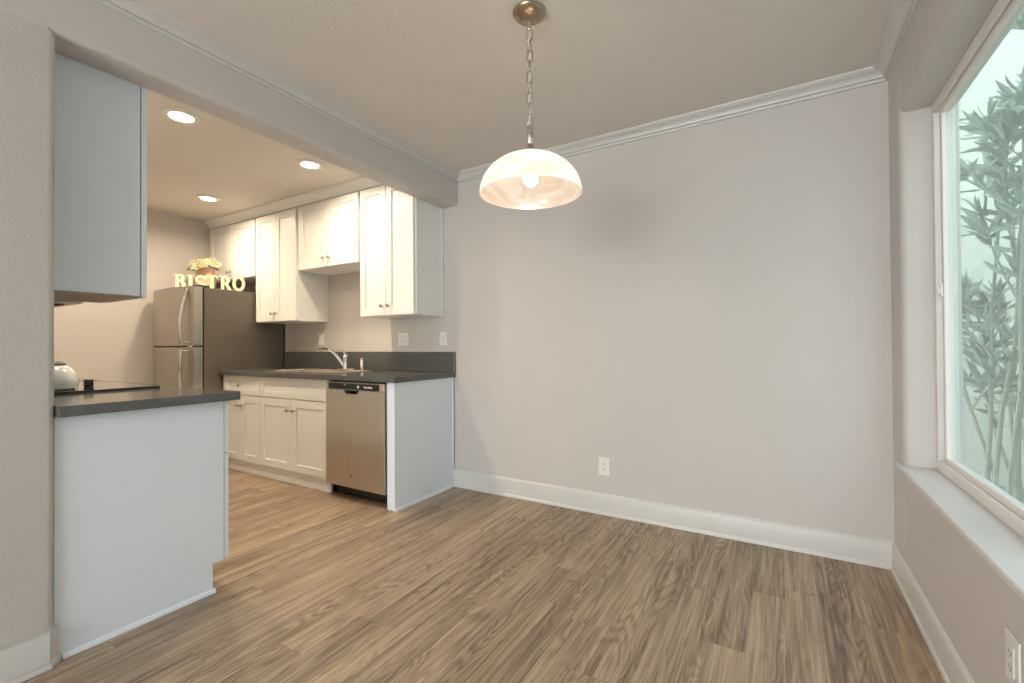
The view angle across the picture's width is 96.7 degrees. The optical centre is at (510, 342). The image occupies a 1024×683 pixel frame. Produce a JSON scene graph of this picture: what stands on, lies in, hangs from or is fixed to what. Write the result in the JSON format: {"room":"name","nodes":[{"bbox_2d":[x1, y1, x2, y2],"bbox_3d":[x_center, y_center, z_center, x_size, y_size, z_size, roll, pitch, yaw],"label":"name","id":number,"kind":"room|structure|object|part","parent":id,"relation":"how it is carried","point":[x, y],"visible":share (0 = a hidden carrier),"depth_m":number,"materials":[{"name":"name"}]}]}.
{"room":"dining room","nodes":[
{"label":"dining room","id":0,"kind":"room"},
{"bbox_2d":[0,0,54,646],"bbox_3d":[-2.686,-0.113,-0.178,0.141,2.408,4.146,-1,-1,31],"label":"wall","id":1,"kind":"structure","parent":0,"point":[27,46],"depth_m":1.50,"materials":[{"name":"paint"}]},
{"bbox_2d":[0,623,61,682],"bbox_3d":[-2.615,1.023,-0.215,0.046,0.132,4.166,-1,-1,31],"label":"baseboard","id":2,"kind":"structure","parent":1,"relation":"attached to","point":[25,658],"depth_m":1.50,"materials":[{"name":"paint"}]},
{"bbox_2d":[93,0,458,182],"bbox_3d":[-2.024,-1.282,0.755,0.066,0.060,6.416,-1,-1,31],"label":"trim","id":3,"kind":"structure","parent":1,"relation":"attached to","point":[142,12],"depth_m":2.15,"materials":[{"name":"paint"}]},
{"bbox_2d":[54,209,240,383],"bbox_3d":[-3.663,-0.067,4.054,0.100,2.408,2.410,-1,-1,31],"label":"wall","id":4,"kind":"structure","parent":0,"point":[112,341],"depth_m":4.22,"materials":[{"name":"paint"}]},
{"bbox_2d":[205,176,383,229],"bbox_3d":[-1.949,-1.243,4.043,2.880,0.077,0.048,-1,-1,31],"label":"trim","id":5,"kind":"structure","parent":4,"relation":"attached to","point":[360,183],"depth_m":4.00,"materials":[{"name":"paint"}]},
{"bbox_2d":[48,0,457,208],"bbox_3d":[-1.058,-1.183,2.579,0.141,0.237,2.290,-1,-1,31],"label":"beam","id":6,"kind":"structure","parent":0,"point":[88,32],"depth_m":2.05,"materials":[{"name":"paint"}]},
{"bbox_2d":[21,468,944,682],"bbox_3d":[-2.203,1.158,0.848,5.864,0.120,6.656,-1,-1,31],"label":"floor","id":7,"kind":"structure","parent":0,"point":[455,584],"depth_m":1.88,"materials":[{"name":"brown wood"}]},
{"bbox_2d":[53,401,228,658],"bbox_3d":[-1.641,0.683,1.965,0.536,0.842,0.609,-1,-1,31],"label":"base cabinet","id":8,"kind":"object","parent":7,"relation":"on","point":[141,520],"visible":0.9,"depth_m":1.77,"materials":[{"name":"paint"}]},
{"bbox_3d":[-1.431,1.092,1.796,0.012,0.018,0.498,-1,-1,31],"label":"shoe moulding","id":9,"kind":"part","parent":8,"relation":"part of","materials":[{"name":"paint"}]},
{"bbox_3d":[-1.513,0.381,2.198,0.520,0.226,0.020,-1,-1,31],"label":"drawer","id":10,"kind":"part","parent":8,"relation":"part of","materials":[{"name":"paint"}]},
{"bbox_3d":[-1.511,0.737,2.194,0.520,0.470,0.020,-1,-1,31],"label":"door","id":11,"kind":"part","parent":8,"relation":"part of","materials":[{"name":"paint"}]},
{"bbox_2d":[153,285,282,389],"bbox_3d":[-2.853,0.318,4.398,0.743,1.630,0.915,-1,-1,31],"label":"refrigerator","id":12,"kind":"object","parent":7,"relation":"on","point":[199,331],"visible":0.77,"depth_m":4.07,"materials":[{"name":"metal"}]},
{"bbox_3d":[-3.029,0.558,4.097,0.743,1.028,0.119,-1,-1,31],"label":"door","id":13,"kind":"part","parent":12,"relation":"part of","materials":[{"name":"silver metal"}]},
{"bbox_3d":[-3.034,-0.226,4.104,0.743,0.512,0.119,-1,-1,31],"label":"door","id":14,"kind":"part","parent":12,"relation":"part of","materials":[{"name":"silver metal"}]},
{"bbox_2d":[174,274,185,286],"bbox_3d":[-3.024,-0.554,4.165,0.088,0.142,0.022,0,-1,-15],"label":"block","id":15,"kind":"object","parent":12,"relation":"on","point":[177,276],"visible":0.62,"depth_m":4.15,"materials":[{"name":"beige paint"}]},
{"bbox_3d":[-2.787,0.334,3.879,0.031,0.560,0.090,-1,-1,31],"label":"handle","id":16,"kind":"part","parent":12,"relation":"part of","materials":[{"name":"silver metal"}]},
{"bbox_3d":[-2.791,-0.226,3.884,0.031,0.480,0.090,-1,-1,31],"label":"handle","id":17,"kind":"part","parent":12,"relation":"part of","materials":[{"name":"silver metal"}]},
{"bbox_2d":[187,275,194,285],"bbox_3d":[-2.942,-0.550,4.186,0.056,0.142,0.022,0,-1,-15],"label":"block","id":18,"kind":"object","parent":12,"relation":"on","point":[190,276],"visible":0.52,"depth_m":4.18,"materials":[{"name":"beige paint"}]},
{"bbox_2d":[195,275,205,284],"bbox_3d":[-2.864,-0.550,4.206,0.085,0.142,0.022,0,-1,-15],"label":"block","id":19,"kind":"object","parent":12,"relation":"on","point":[198,277],"visible":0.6,"depth_m":4.20,"materials":[{"name":"beige paint"}]},
{"bbox_2d":[186,257,221,288],"bbox_3d":[-3.002,-0.661,4.454,0.290,0.369,0.304,0,-1,-35],"label":"flower pot","id":20,"kind":"object","parent":12,"relation":"on","point":[200,265],"visible":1,"depth_m":4.39,"materials":[{"name":"ceramic"}]},
{"bbox_3d":[-2.989,-0.601,4.464,0.176,0.250,0.176,-1,-1,31],"label":"pot","id":21,"kind":"part","parent":20,"relation":"part of","materials":[{"name":"ceramic"}]},
{"bbox_2d":[206,275,218,287],"bbox_3d":[-2.773,-0.551,4.230,0.104,0.142,0.022,0,-1,-15],"label":"block","id":22,"kind":"object","parent":12,"relation":"on","point":[212,277],"visible":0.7,"depth_m":4.22,"materials":[{"name":"beige paint"}]},
{"bbox_2d":[220,276,230,289],"bbox_3d":[-2.663,-0.551,4.259,0.108,0.142,0.022,0,-1,-15],"label":"block","id":23,"kind":"object","parent":12,"relation":"on","point":[223,283],"visible":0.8,"depth_m":4.25,"materials":[{"name":"beige paint"}]},
{"bbox_2d":[232,276,244,290],"bbox_3d":[-2.559,-0.552,4.286,0.104,0.142,0.022,0,-1,-15],"label":"block","id":24,"kind":"object","parent":12,"relation":"on","point":[235,279],"visible":0.98,"depth_m":4.28,"materials":[{"name":"beige paint"}]},
{"bbox_2d":[224,375,262,476],"bbox_3d":[-2.188,0.707,4.194,0.567,0.842,0.646,-1,-1,31],"label":"base cabinet","id":25,"kind":"object","parent":7,"relation":"on","point":[243,451],"visible":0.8,"depth_m":3.92,"materials":[{"name":"paint"}]},
{"bbox_3d":[-2.453,0.739,4.023,0.280,0.560,0.020,-1,-1,31],"label":"door","id":26,"kind":"part","parent":25,"relation":"part of","materials":[{"name":"paint"}]},
{"bbox_3d":[-2.334,0.369,3.954,0.562,0.162,0.020,-1,-1,31],"label":"drawer","id":27,"kind":"part","parent":25,"relation":"part of","materials":[{"name":"paint"}]},
{"bbox_3d":[-2.211,0.736,3.878,0.280,0.560,0.020,-1,-1,31],"label":"door","id":28,"kind":"part","parent":25,"relation":"part of","materials":[{"name":"paint"}]},
{"bbox_2d":[218,352,455,382],"bbox_3d":[-1.521,0.179,3.798,2.157,0.196,0.655,-1,-1,31],"label":"countertop","id":29,"kind":"structure","parent":25,"relation":"on","point":[396,367],"depth_m":3.73,"materials":[{"name":"grey stone"}]},
{"bbox_2d":[266,368,381,373],"bbox_3d":[-1.583,0.322,3.841,0.917,0.176,0.447,-1,-1,31],"label":"sink","id":30,"kind":"object","parent":29,"relation":"in","point":[306,370],"visible":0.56,"depth_m":3.88,"materials":[{"name":"silver metal"}]},
{"bbox_3d":[-1.784,0.327,3.942,0.424,0.170,0.371,-1,-1,31],"label":"bowl","id":31,"kind":"part","parent":30,"relation":"part of","materials":[{"name":"silver metal"}]},
{"bbox_3d":[-1.399,0.322,3.712,0.424,0.170,0.371,-1,-1,31],"label":"bowl","id":32,"kind":"part","parent":30,"relation":"part of","materials":[{"name":"silver metal"}]},
{"bbox_2d":[360,358,364,369],"bbox_3d":[-1.263,0.182,3.869,0.044,0.098,0.044,-1,-1,31],"label":"air gap","id":33,"kind":"object","parent":30,"relation":"on","point":[362,367],"visible":1,"depth_m":3.85,"materials":[{"name":"silver metal"}]},
{"bbox_2d":[318,346,353,369],"bbox_3d":[-1.507,0.131,3.970,0.299,0.206,0.128,0,-1,-4],"label":"kitchen faucet","id":34,"kind":"object","parent":29,"relation":"on","point":[344,363],"visible":0.98,"depth_m":3.95,"materials":[{"name":"silver metal"}]},
{"bbox_3d":[-1.514,0.127,3.948,0.147,0.166,0.026,0,-1,-22],"label":"spout","id":35,"kind":"part","parent":34,"relation":"part of","materials":[{"name":"silver metal"}]},
{"bbox_2d":[260,377,332,492],"bbox_3d":[-1.573,0.700,3.828,0.860,0.842,0.646,-1,-1,31],"label":"base cabinet","id":36,"kind":"object","parent":7,"relation":"on","point":[292,410],"visible":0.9,"depth_m":3.57,"materials":[{"name":"paint"}]},
{"bbox_3d":[-1.901,0.733,3.694,0.426,0.560,0.020,-1,-1,31],"label":"door","id":37,"kind":"part","parent":36,"relation":"part of","materials":[{"name":"paint"}]},
{"bbox_3d":[-1.720,0.361,3.588,0.855,0.162,0.020,-1,-1,31],"label":"drawer","id":38,"kind":"part","parent":36,"relation":"part of","materials":[{"name":"paint"}]},
{"bbox_3d":[-1.533,0.728,3.475,0.426,0.560,0.020,-1,-1,31],"label":"door","id":39,"kind":"part","parent":36,"relation":"part of","materials":[{"name":"paint"}]},
{"bbox_2d":[326,380,386,503],"bbox_3d":[-0.935,0.694,3.436,0.596,0.836,0.635,-1,-1,31],"label":"dishwasher","id":40,"kind":"object","parent":7,"relation":"on","point":[356,411],"visible":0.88,"depth_m":3.16,"materials":[{"name":"silver metal"}]},
{"bbox_3d":[-1.084,0.307,3.194,0.592,0.053,0.045,-1,-1,31],"label":"control panel","id":41,"kind":"part","parent":40,"relation":"part of","materials":[{"name":"black plastic"}]},
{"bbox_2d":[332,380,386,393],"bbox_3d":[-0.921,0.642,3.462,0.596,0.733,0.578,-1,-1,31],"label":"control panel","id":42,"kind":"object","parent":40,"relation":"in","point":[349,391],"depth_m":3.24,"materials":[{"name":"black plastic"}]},
{"bbox_3d":[-1.034,1.060,3.264,0.592,0.102,0.038,-1,-1,31],"label":"kick plate","id":43,"kind":"part","parent":40,"relation":"part of","materials":[{"name":"black plastic"}]},
{"bbox_2d":[387,377,453,511],"bbox_3d":[-0.626,0.688,3.275,0.082,0.842,0.632,-1,-1,31],"label":"end panel","id":44,"kind":"object","parent":7,"relation":"on","point":[420,414],"visible":0.89,"depth_m":3.19,"materials":[{"name":"paint"}]},
{"bbox_3d":[-2.938,0.698,2.735,2.472,0.842,0.606,-1,-1,31],"label":"base cabinet","id":45,"kind":"object","parent":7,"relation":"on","visible":0},
{"bbox_2d":[54,378,239,417],"bbox_3d":[-2.693,0.185,2.589,3.056,0.176,0.603,-1,-1,31],"label":"countertop","id":46,"kind":"structure","parent":45,"relation":"on","point":[76,404],"depth_m":1.84,"materials":[{"name":"grey stone"}]},
{"bbox_2d":[54,381,159,394],"bbox_3d":[-2.209,0.223,2.272,0.767,0.011,0.481,-1,-1,31],"label":"cooktop","id":47,"kind":"object","parent":46,"relation":"in","point":[99,386],"visible":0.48,"depth_m":2.20,"materials":[{"name":"black glass"}]},
{"bbox_2d":[54,361,78,390],"bbox_3d":[-2.112,0.113,2.077,0.210,0.206,0.213,0,-1,-32],"label":"kettle","id":48,"kind":"object","parent":47,"relation":"on","point":[66,377],"visible":0.23,"depth_m":2.06,"materials":[{"name":"silver metal"}]},
{"bbox_3d":[-2.114,0.083,2.079,0.124,0.046,0.124,-1,-1,31],"label":"lid","id":49,"kind":"part","parent":48,"relation":"part of","materials":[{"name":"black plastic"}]},
{"bbox_2d":[83,379,93,386],"bbox_3d":[-2.086,0.200,2.250,0.032,0.036,0.032,-1,-1,31],"label":"canister","id":50,"kind":"object","parent":47,"relation":"on","point":[87,382],"visible":1,"depth_m":2.24,"materials":[{"name":"black plastic"}]},
{"bbox_3d":[-1.882,0.220,2.077,0.005,0.011,0.481,-1,-1,31],"label":"edge trim","id":51,"kind":"part","parent":47,"relation":"part of","materials":[{"name":"black metal"}]},
{"bbox_2d":[145,0,893,220],"bbox_3d":[-2.219,-1.370,0.872,5.864,0.120,6.656,-1,-1,31],"label":"ceiling","id":52,"kind":"structure","parent":0,"point":[445,78],"depth_m":2.16,"materials":[{"name":"paint"}]},
{"bbox_2d":[161,107,200,124],"bbox_3d":[-1.882,-1.290,2.603,0.188,0.010,0.188,-1,-1,31],"label":"recessed light","id":53,"kind":"object","parent":52,"relation":"in","point":[178,115],"visible":1,"depth_m":2.59,"materials":[{"name":"white plastic"}]},
{"bbox_2d":[195,195,220,201],"bbox_3d":[-2.676,-1.271,4.026,0.188,0.010,0.188,-1,-1,31],"label":"recessed light","id":54,"kind":"object","parent":52,"relation":"in","point":[208,198],"visible":1,"depth_m":4.01,"materials":[{"name":"white plastic"}]},
{"bbox_2d":[296,159,323,169],"bbox_3d":[-1.456,-1.286,3.300,0.188,0.010,0.188,-1,-1,31],"label":"recessed light","id":55,"kind":"object","parent":52,"relation":"in","point":[308,164],"visible":1,"depth_m":3.29,"materials":[{"name":"white plastic"}]},
{"bbox_2d":[480,0,581,209],"bbox_3d":[0.076,-0.952,1.813,0.404,0.726,0.404,-1,-1,31],"label":"pendant lamp","id":56,"kind":"object","parent":52,"relation":"hanging from","point":[530,178],"visible":1,"depth_m":1.81,"materials":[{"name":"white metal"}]},
{"bbox_3d":[0.075,-1.055,1.814,0.011,0.384,0.012,-1,-1,31],"label":"cord","id":57,"kind":"part","parent":56,"relation":"part of","materials":[{"name":"grey metal"}]},
{"bbox_3d":[0.077,-0.665,1.810,0.062,0.091,0.062,-1,-1,31],"label":"bulb","id":58,"kind":"part","parent":56,"relation":"part of","materials":[{"name":"white glass"}]},
{"bbox_3d":[0.077,-0.667,1.810,0.404,0.155,0.404,-1,-1,31],"label":"lamp shade","id":59,"kind":"part","parent":56,"relation":"part of","materials":[{"name":"white glass"}]},
{"bbox_2d":[243,81,894,540],"bbox_3d":[-0.540,-0.091,3.668,5.864,2.408,0.120,-1,-1,31],"label":"wall","id":60,"kind":"structure","parent":0,"point":[709,318],"depth_m":2.65,"materials":[{"name":"paint"}]},
{"bbox_2d":[209,218,255,286],"bbox_3d":[-2.733,-0.910,4.697,0.849,0.565,0.358,-1,-1,31],"label":"upper cabinet","id":61,"kind":"object","parent":60,"relation":"attached to","point":[233,246],"visible":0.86,"depth_m":4.54,"materials":[{"name":"paint"}]},
{"bbox_3d":[-2.983,-0.905,4.684,0.414,0.549,0.020,-1,-1,31],"label":"door","id":62,"kind":"part","parent":61,"relation":"part of","materials":[{"name":"paint"}]},
{"bbox_3d":[-2.625,-0.909,4.471,0.414,0.549,0.020,-1,-1,31],"label":"door","id":63,"kind":"part","parent":61,"relation":"part of","materials":[{"name":"paint"}]},
{"bbox_2d":[256,207,327,323],"bbox_3d":[-2.093,-0.696,4.315,0.630,1.010,0.358,-1,-1,31],"label":"upper cabinet","id":64,"kind":"object","parent":60,"relation":"attached to","point":[285,294],"visible":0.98,"depth_m":4.17,"materials":[{"name":"paint"}]},
{"bbox_3d":[-2.296,-0.691,4.274,0.304,0.994,0.020,-1,-1,31],"label":"door","id":65,"kind":"part","parent":64,"relation":"part of","materials":[{"name":"paint"}]},
{"bbox_3d":[-2.031,-0.694,4.117,0.304,0.994,0.020,-1,-1,31],"label":"door","id":66,"kind":"part","parent":64,"relation":"part of","materials":[{"name":"paint"}]},
{"bbox_2d":[319,334,323,344],"bbox_3d":[-1.813,-0.030,4.350,0.072,0.108,0.008,-1,-1,31],"label":"wall outlet","id":67,"kind":"object","parent":60,"relation":"attached to","point":[321,336],"visible":1,"depth_m":4.34,"materials":[{"name":"white plastic"}]},
{"bbox_2d":[298,191,359,275],"bbox_3d":[-1.467,-0.922,3.943,0.782,0.573,0.358,-1,-1,31],"label":"upper cabinet","id":68,"kind":"object","parent":60,"relation":"attached to","point":[329,230],"visible":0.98,"depth_m":3.81,"materials":[{"name":"paint"}]},
{"bbox_3d":[-1.702,-0.916,3.922,0.380,0.557,0.020,-1,-1,31],"label":"door","id":69,"kind":"part","parent":68,"relation":"part of","materials":[{"name":"paint"}]},
{"bbox_3d":[-1.373,-0.920,3.726,0.380,0.557,0.020,-1,-1,31],"label":"door","id":70,"kind":"part","parent":68,"relation":"part of","materials":[{"name":"paint"}]},
{"bbox_2d":[285,352,455,371],"bbox_3d":[-1.359,0.161,4.071,2.157,0.158,0.021,-1,-1,31],"label":"backsplash","id":71,"kind":"structure","parent":60,"relation":"attached to","point":[395,361],"depth_m":3.91,"materials":[{"name":"grey stone"}]},
{"bbox_2d":[360,185,443,318],"bbox_3d":[-0.875,-0.709,3.590,0.584,1.012,0.358,-1,-1,31],"label":"upper cabinet","id":72,"kind":"object","parent":60,"relation":"attached to","point":[402,273],"visible":0.83,"depth_m":3.46,"materials":[{"name":"paint"}]},
{"bbox_3d":[-1.069,-0.704,3.545,0.278,0.996,0.020,-1,-1,31],"label":"door","id":73,"kind":"part","parent":72,"relation":"part of","materials":[{"name":"paint"}]},
{"bbox_3d":[-0.827,-0.707,3.401,0.278,0.996,0.020,-1,-1,31],"label":"door","id":74,"kind":"part","parent":72,"relation":"part of","materials":[{"name":"paint"}]},
{"bbox_3d":[-0.613,-0.712,3.465,0.005,1.012,0.305,-1,-1,31],"label":"trim","id":75,"kind":"part","parent":72,"relation":"part of","materials":[{"name":"paint"}]},
{"bbox_2d":[398,333,408,345],"bbox_3d":[-0.897,-0.028,3.805,0.116,0.108,0.008,-1,-1,31],"label":"wall outlet","id":76,"kind":"object","parent":60,"relation":"attached to","point":[403,338],"visible":1,"depth_m":3.80,"materials":[{"name":"white plastic"}]},
{"bbox_2d":[440,331,446,344],"bbox_3d":[-0.533,-0.032,3.588,0.072,0.110,0.009,-1,-1,31],"label":"light switch","id":77,"kind":"object","parent":60,"relation":"attached to","point":[443,335],"visible":1,"depth_m":3.58,"materials":[{"name":"white plastic"}]},
{"bbox_2d":[599,457,609,475],"bbox_3d":[0.597,0.792,2.911,0.073,0.112,0.008,-1,-1,31],"label":"wall outlet","id":78,"kind":"object","parent":60,"relation":"attached to","point":[604,463],"visible":1,"depth_m":2.91,"materials":[{"name":"white plastic"}]},
{"bbox_2d":[602,461,606,471],"bbox_3d":[0.595,0.792,2.909,0.034,0.068,0.003,-1,-1,31],"label":"receptacle","id":79,"kind":"object","parent":78,"relation":"attached to","point":[604,463],"depth_m":2.91,"materials":[{"name":"white plastic"}]},
{"bbox_2d":[458,66,885,182],"bbox_3d":[0.688,-1.280,2.836,2.598,0.060,0.066,-1,-1,31],"label":"trim","id":80,"kind":"structure","parent":60,"relation":"attached to","point":[866,76],"depth_m":2.55,"materials":[{"name":"paint"}]},
{"bbox_2d":[453,469,893,569],"bbox_3d":[0.694,1.031,2.846,2.646,0.132,0.020,-1,-1,31],"label":"baseboard","id":81,"kind":"structure","parent":60,"relation":"attached to","point":[863,550],"depth_m":2.62,"materials":[{"name":"paint"}]},
{"bbox_2d":[888,0,1023,682],"bbox_3d":[0.271,-0.136,-0.617,0.192,2.408,6.416,-1,-1,31],"label":"wall","id":82,"kind":"structure","parent":0,"point":[974,605],"depth_m":1.90,"materials":[{"name":"paint"}]},
{"bbox_2d":[873,0,919,80],"bbox_3d":[0.152,-1.308,-0.540,0.066,0.060,6.416,-1,-1,31],"label":"trim","id":83,"kind":"structure","parent":82,"relation":"attached to","point":[902,13],"depth_m":1.91,"materials":[{"name":"paint"}]},
{"bbox_2d":[891,541,975,682],"bbox_3d":[0.187,1.002,-0.573,0.020,0.132,6.416,-1,-1,31],"label":"baseboard","id":84,"kind":"structure","parent":82,"relation":"attached to","point":[949,662],"depth_m":1.62,"materials":[{"name":"paint"}]},
{"bbox_2d":[896,0,1023,600],"bbox_3d":[1.325,-0.228,1.191,0.192,1.564,1.920,-1,-1,31],"label":"window","id":85,"kind":"structure","parent":82,"relation":"in","point":[991,520],"depth_m":1.77,"materials":[{"name":"paint"}]},
{"bbox_3d":[1.304,0.543,1.200,0.132,0.022,1.919,-1,-1,31],"label":"sill","id":86,"kind":"part","parent":85,"relation":"part of","materials":[{"name":"paint"}]},
{"bbox_3d":[1.358,-0.240,1.128,0.070,1.542,1.845,-1,-1,31],"label":"frame","id":87,"kind":"part","parent":85,"relation":"part of","materials":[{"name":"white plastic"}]},
{"bbox_3d":[1.567,-0.238,1.493,0.028,1.470,0.902,-1,-1,31],"label":"sash","id":88,"kind":"part","parent":85,"relation":"part of","materials":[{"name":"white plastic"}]},
{"bbox_3d":[1.613,-0.238,1.519,0.008,1.494,0.864,-1,-1,31],"label":"screen frame","id":89,"kind":"part","parent":85,"relation":"part of","materials":[{"name":"white plastic"}]},
{"bbox_2d":[1005,627,1021,682],"bbox_3d":[1.156,0.733,1.050,0.008,0.115,0.073,-1,-1,31],"label":"wall outlet","id":90,"kind":"object","parent":82,"relation":"attached to","point":[1013,666],"visible":1,"depth_m":1.04,"materials":[{"name":"white plastic"}]},
{"bbox_2d":[1007,641,1014,678],"bbox_3d":[1.154,0.733,1.051,0.003,0.068,0.034,-1,-1,31],"label":"receptacle","id":91,"kind":"object","parent":90,"relation":"attached to","point":[1010,644],"depth_m":1.05,"materials":[{"name":"white plastic"}]},
{"bbox_3d":[-2.962,-0.088,2.317,2.883,2.408,0.140,-1,-1,31],"label":"wall","id":92,"kind":"structure","parent":0,"visible":0},
{"bbox_2d":[54,52,146,302],"bbox_3d":[-1.776,-0.743,1.899,0.400,1.116,0.344,-1,-1,31],"label":"upper cabinet","id":93,"kind":"object","parent":92,"relation":"attached to","point":[100,181],"visible":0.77,"depth_m":1.78,"materials":[{"name":"paint"}]},
{"bbox_3d":[-1.708,-0.720,2.011,0.397,1.066,0.020,-1,-1,31],"label":"door","id":94,"kind":"part","parent":93,"relation":"part of","materials":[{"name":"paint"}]},
{"bbox_3d":[-2.313,-0.794,2.137,0.756,1.004,0.204,-1,-1,31],"label":"upper cabinet","id":95,"kind":"object","parent":92,"relation":"attached to","visible":0},
{"bbox_2d":[54,300,82,307],"bbox_3d":[-2.303,-0.229,2.142,0.756,0.121,0.227,-1,-1,31],"label":"range hood","id":96,"kind":"object","parent":95,"relation":"attached to","point":[57,303],"visible":0.15,"depth_m":2.04,"materials":[{"name":"silver metal"}]},
{"label":"outside","id":97,"kind":"structure","parent":0,"visible":0},
{"bbox_2d":[999,486,1023,496],"bbox_3d":[2.756,1.231,-0.134,3.553,0.150,10.600,-1,-1,31],"label":"ground","id":98,"kind":"structure","parent":97,"point":[1003,488],"depth_m":3.68,"materials":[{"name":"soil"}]},
{"bbox_2d":[959,17,1023,488],"bbox_3d":[4.821,-1.574,3.395,3.553,5.500,0.150,-1,-1,31],"label":"wall","id":99,"kind":"structure","parent":98,"relation":"on","point":[1008,58],"depth_m":3.81,"materials":[{"name":"paint"}]},
{"bbox_2d":[959,12,1023,503],"bbox_3d":[2.808,-0.571,2.840,1.234,3.515,1.831,-1,-1,31],"label":"leafy shrub","id":100,"kind":"object","parent":98,"relation":"on","point":[1008,120],"visible":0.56,"depth_m":2.67,"materials":[{"name":"green plant"}]},
{"bbox_2d":[962,272,1023,500],"bbox_3d":[3.671,0.021,3.045,1.476,2.323,1.055,-1,-1,31],"label":"leafy shrub","id":101,"kind":"object","parent":98,"relation":"on","point":[1001,303],"visible":0.18,"depth_m":3.19,"materials":[{"name":"green plant"}]}
]}

